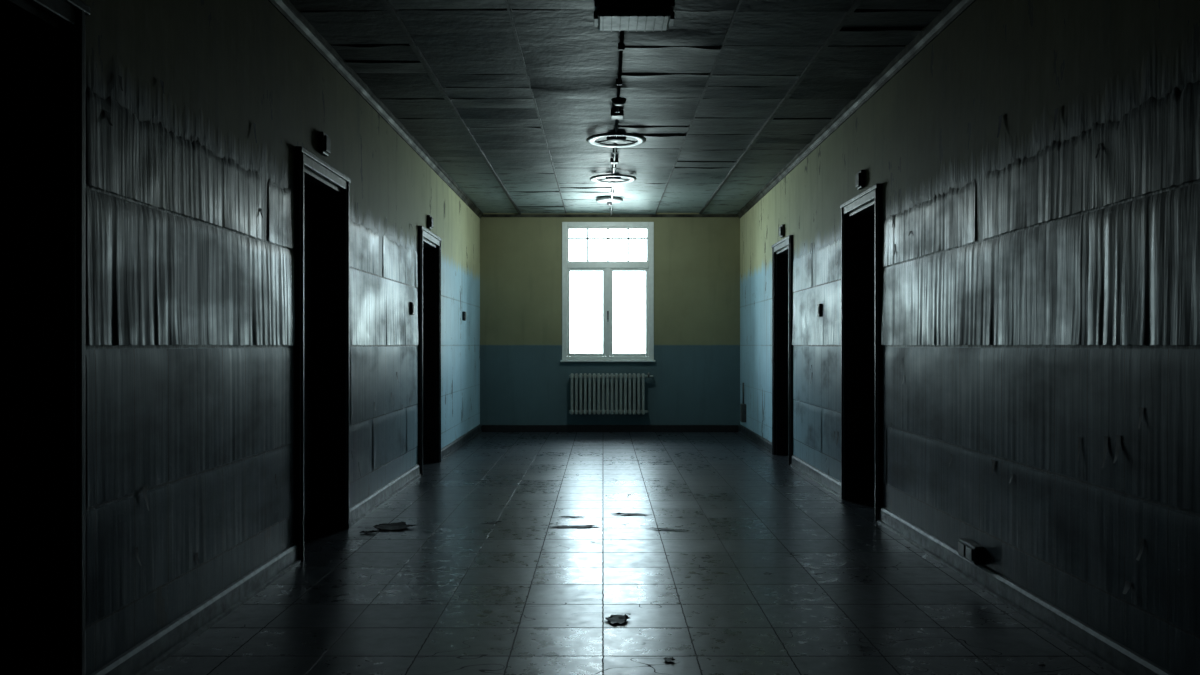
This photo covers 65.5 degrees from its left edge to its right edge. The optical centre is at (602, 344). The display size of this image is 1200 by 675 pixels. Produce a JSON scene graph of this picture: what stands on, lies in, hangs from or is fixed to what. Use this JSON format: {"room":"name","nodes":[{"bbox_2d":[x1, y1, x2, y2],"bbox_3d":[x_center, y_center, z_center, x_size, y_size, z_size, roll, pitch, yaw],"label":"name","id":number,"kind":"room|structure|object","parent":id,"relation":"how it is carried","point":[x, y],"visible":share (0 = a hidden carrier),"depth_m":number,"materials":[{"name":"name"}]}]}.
{"room":"abandoned building corridor","nodes":[
{"label":"abandoned building corridor","id":0,"kind":"room"},
{"bbox_2d":[24,0,479,674],"bbox_3d":[-1.847,-0.335,5.635,0.300,3.170,15.070,0,0,0],"label":"wall","id":1,"kind":"structure","parent":0,"point":[225,67],"depth_m":4.68,"materials":[{"name":"paint"}]},
{"bbox_2d":[0,0,89,674],"bbox_3d":[-1.802,0.052,2.482,0.290,2.295,1.077,0,0,0],"label":"door","id":2,"kind":"structure","parent":1,"relation":"in","point":[32,42],"depth_m":2.92,"materials":[{"name":"brown wood"}]},
{"bbox_2d":[86,75,417,624],"bbox_3d":[-1.684,-0.076,5.785,0.024,1.998,5.450,0,0,0],"label":"paint","id":3,"kind":"object","parent":1,"relation":"attached to","point":[156,277],"visible":0.99,"depth_m":3.88,"materials":[{"name":"grey paint"}]},
{"bbox_2d":[90,424,481,674],"bbox_3d":[-1.682,1.145,5.635,0.030,0.110,14.470,0,0,0],"label":"baseboard","id":4,"kind":"structure","parent":1,"relation":"attached to","point":[140,659],"depth_m":4.14,"materials":[{"name":"paint"}]},
{"bbox_2d":[295,146,350,561],"bbox_3d":[-1.802,0.052,5.638,0.290,2.295,1.009,0,0,0],"label":"door","id":5,"kind":"structure","parent":1,"relation":"in","point":[322,209],"depth_m":6.04,"materials":[{"name":"brown wood"}]},
{"bbox_2d":[319,131,330,156],"bbox_3d":[-1.675,-1.210,5.620,0.045,0.130,0.120,0,0,0],"label":"light","id":6,"kind":"object","parent":1,"relation":"attached to","point":[324,140],"visible":1,"depth_m":5.58,"materials":[{"name":"plastic"}]},
{"bbox_2d":[268,0,482,217],"bbox_3d":[-1.676,-1.782,5.635,0.042,0.075,14.470,0,0,0],"label":"trim","id":7,"kind":"structure","parent":1,"relation":"attached to","point":[294,17],"depth_m":6.37,"materials":[{"name":"paint"}]},
{"bbox_2d":[410,302,414,314],"bbox_3d":[-1.677,-0.320,8.200,0.040,0.110,0.080,0,0,0],"label":"light switch","id":8,"kind":"object","parent":1,"relation":"attached to","point":[412,304],"visible":1,"depth_m":8.16,"materials":[{"name":"plastic"}]},
{"bbox_2d":[418,226,441,474],"bbox_3d":[-1.802,0.052,9.075,0.290,2.295,1.049,0,0,0],"label":"door","id":9,"kind":"structure","parent":1,"relation":"in","point":[429,254],"depth_m":9.50,"materials":[{"name":"brown wood"}]},
{"bbox_2d":[427,215,432,229],"bbox_3d":[-1.675,-1.190,9.050,0.045,0.130,0.120,0,0,0],"label":"light","id":10,"kind":"object","parent":1,"relation":"attached to","point":[429,218],"visible":1,"depth_m":9.01,"materials":[{"name":"plastic"}]},
{"bbox_2d":[462,311,465,320],"bbox_3d":[-1.677,-0.350,11.300,0.040,0.110,0.080,0,0,0],"label":"light switch","id":11,"kind":"object","parent":1,"relation":"attached to","point":[463,312],"visible":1,"depth_m":11.26,"materials":[{"name":"plastic"}]},
{"bbox_2d":[480,210,739,430],"bbox_3d":[0.097,-0.335,13.020,3.587,3.170,0.300,0,0,0],"label":"wall","id":12,"kind":"structure","parent":0,"point":[695,370],"depth_m":12.87,"materials":[{"name":"paint"}]},
{"bbox_2d":[560,222,654,361],"bbox_3d":[0.068,-0.732,12.864,1.305,1.928,0.132,0,0,0],"label":"window","id":13,"kind":"structure","parent":12,"relation":"in","point":[607,267],"depth_m":12.85,"materials":[{"name":"white paint"}]},
{"bbox_2d":[482,425,737,431],"bbox_3d":[0.097,1.150,12.860,3.527,0.100,0.020,0,0,0],"label":"baseboard","id":14,"kind":"structure","parent":12,"relation":"attached to","point":[485,428],"depth_m":12.85,"materials":[{"name":"plastic"}]},
{"bbox_2d":[483,214,736,216],"bbox_3d":[0.097,-1.780,12.855,3.497,0.040,0.030,0,0,0],"label":"trim","id":15,"kind":"structure","parent":12,"relation":"attached to","point":[484,215],"depth_m":12.84,"materials":[{"name":"paint"}]},
{"bbox_2d":[569,373,653,414],"bbox_3d":[0.114,0.665,12.794,1.157,0.570,0.148,0,0,0],"label":"radiator","id":16,"kind":"object","parent":12,"relation":"attached to","point":[576,376],"visible":1,"depth_m":12.73,"materials":[{"name":"metal"}]},
{"bbox_2d":[289,0,952,213],"bbox_3d":[0.097,-1.869,5.635,4.187,0.142,15.070,0,0,0],"label":"ceiling","id":17,"kind":"structure","parent":0,"point":[507,97],"depth_m":6.51,"materials":[{"name":"tile"}]},
{"bbox_2d":[596,196,622,205],"bbox_3d":[0.080,-1.766,11.500,0.330,0.099,0.330,0,0,0],"label":"ceiling lamp","id":18,"kind":"object","parent":17,"relation":"attached to","point":[605,199],"visible":0.98,"depth_m":11.40,"materials":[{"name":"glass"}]},
{"bbox_2d":[590,174,636,183],"bbox_3d":[0.110,-1.784,9.940,0.500,0.052,0.500,0,0,0],"label":"ceiling lamp","id":19,"kind":"object","parent":17,"relation":"attached to","point":[608,176],"visible":1,"depth_m":9.89,"materials":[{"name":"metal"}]},
{"bbox_2d":[586,132,645,146],"bbox_3d":[0.115,-1.784,8.060,0.520,0.052,0.520,0,0,0],"label":"ceiling lamp","id":20,"kind":"object","parent":17,"relation":"attached to","point":[620,137],"visible":1,"depth_m":8.02,"materials":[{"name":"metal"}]},
{"bbox_2d":[610,31,624,215],"bbox_3d":[0.110,-1.788,9.015,0.100,0.045,7.630,0,0,0],"label":"conduit","id":21,"kind":"object","parent":17,"relation":"attached to","point":[616,114],"visible":0.9,"depth_m":7.18,"materials":[{"name":"grey plastic"}]},
{"bbox_2d":[611,97,626,105],"bbox_3d":[0.115,-1.750,6.720,0.110,0.040,0.110,0,0,0],"label":"smoke detector","id":22,"kind":"object","parent":21,"relation":"attached to","point":[618,101],"visible":1,"depth_m":6.68,"materials":[{"name":"plastic"}]},
{"bbox_2d":[594,0,674,31],"bbox_3d":[0.165,-1.766,5.010,0.430,0.089,0.300,0,0,0],"label":"ceiling light fixture","id":23,"kind":"object","parent":17,"relation":"attached to","point":[609,15],"depth_m":4.89,"materials":[{"name":"black metal"}]},
{"bbox_2d":[145,432,1113,674],"bbox_3d":[0.097,1.275,5.535,4.587,0.150,15.270,0,0,0],"label":"floor","id":24,"kind":"structure","parent":0,"point":[761,575],"depth_m":4.64,"materials":[{"name":"tile"}]},
{"bbox_2d":[287,439,1044,666],"bbox_3d":[0.105,1.187,7.416,3.466,0.020,8.794,0,0,0],"label":"flakes","id":25,"kind":"object","parent":24,"relation":"on","point":[620,619],"visible":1,"depth_m":6.10,"materials":[{"name":"black paint"}]},
{"bbox_2d":[740,0,1199,674],"bbox_3d":[2.040,-0.335,5.635,0.300,3.170,15.070,0,0,0],"label":"wall","id":26,"kind":"structure","parent":0,"point":[932,128],"depth_m":4.61,"materials":[{"name":"paint"}]},
{"bbox_2d":[740,383,745,421],"bbox_3d":[1.860,0.760,12.375,0.060,0.520,0.150,0,0,0],"label":"junction box","id":27,"kind":"object","parent":26,"relation":"attached to","point":[742,406],"visible":1,"depth_m":12.33,"materials":[{"name":"grey plastic"}]},
{"bbox_2d":[771,235,792,464],"bbox_3d":[1.995,0.052,9.765,0.290,2.295,0.982,0,0,0],"label":"door","id":28,"kind":"structure","parent":26,"relation":"in","point":[782,260],"depth_m":10.16,"materials":[{"name":"brown wood"}]},
{"bbox_2d":[779,224,784,237],"bbox_3d":[1.867,-1.190,9.750,0.045,0.130,0.120,0,0,0],"label":"light","id":29,"kind":"object","parent":26,"relation":"attached to","point":[782,227],"visible":1,"depth_m":9.70,"materials":[{"name":"plastic"}]},
{"bbox_2d":[817,304,821,316],"bbox_3d":[1.870,-0.300,8.050,0.040,0.110,0.080,0,0,0],"label":"light switch","id":30,"kind":"object","parent":26,"relation":"attached to","point":[819,306],"visible":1,"depth_m":8.01,"materials":[{"name":"plastic"}]},
{"bbox_2d":[737,0,975,217],"bbox_3d":[1.869,-1.782,5.635,0.042,0.075,14.470,0,0,0],"label":"trim","id":31,"kind":"structure","parent":26,"relation":"attached to","point":[955,8],"depth_m":6.35,"materials":[{"name":"paint"}]},
{"bbox_2d":[856,170,864,189],"bbox_3d":[1.867,-1.200,6.780,0.045,0.130,0.120,0,0,0],"label":"light","id":32,"kind":"object","parent":26,"relation":"attached to","point":[860,176],"visible":1,"depth_m":6.74,"materials":[{"name":"plastic"}]},
{"bbox_2d":[840,183,881,520],"bbox_3d":[1.995,0.052,6.803,0.290,2.295,0.977,0,0,0],"label":"door","id":33,"kind":"structure","parent":26,"relation":"in","point":[861,229],"depth_m":7.19,"materials":[{"name":"brown wood"}]},
{"bbox_2d":[738,424,1173,674],"bbox_3d":[1.875,1.145,5.635,0.030,0.110,14.470,0,0,0],"label":"baseboard","id":34,"kind":"structure","parent":26,"relation":"attached to","point":[1118,659],"depth_m":4.22,"materials":[{"name":"paint"}]},
{"bbox_2d":[958,538,983,564],"bbox_3d":[1.861,1.045,4.730,0.058,0.090,0.220,0,0,0],"label":"box","id":35,"kind":"object","parent":26,"relation":"attached to","point":[971,551],"visible":1,"depth_m":4.67,"materials":[{"name":"plastic"}]},
{"bbox_2d":[792,81,1199,636],"bbox_3d":[1.877,-0.055,5.135,0.024,2.075,8.210,0,0,0],"label":"paint","id":36,"kind":"object","parent":26,"relation":"attached to","point":[1127,420],"visible":0.98,"depth_m":3.88,"materials":[{"name":"grey paint"}]}
]}

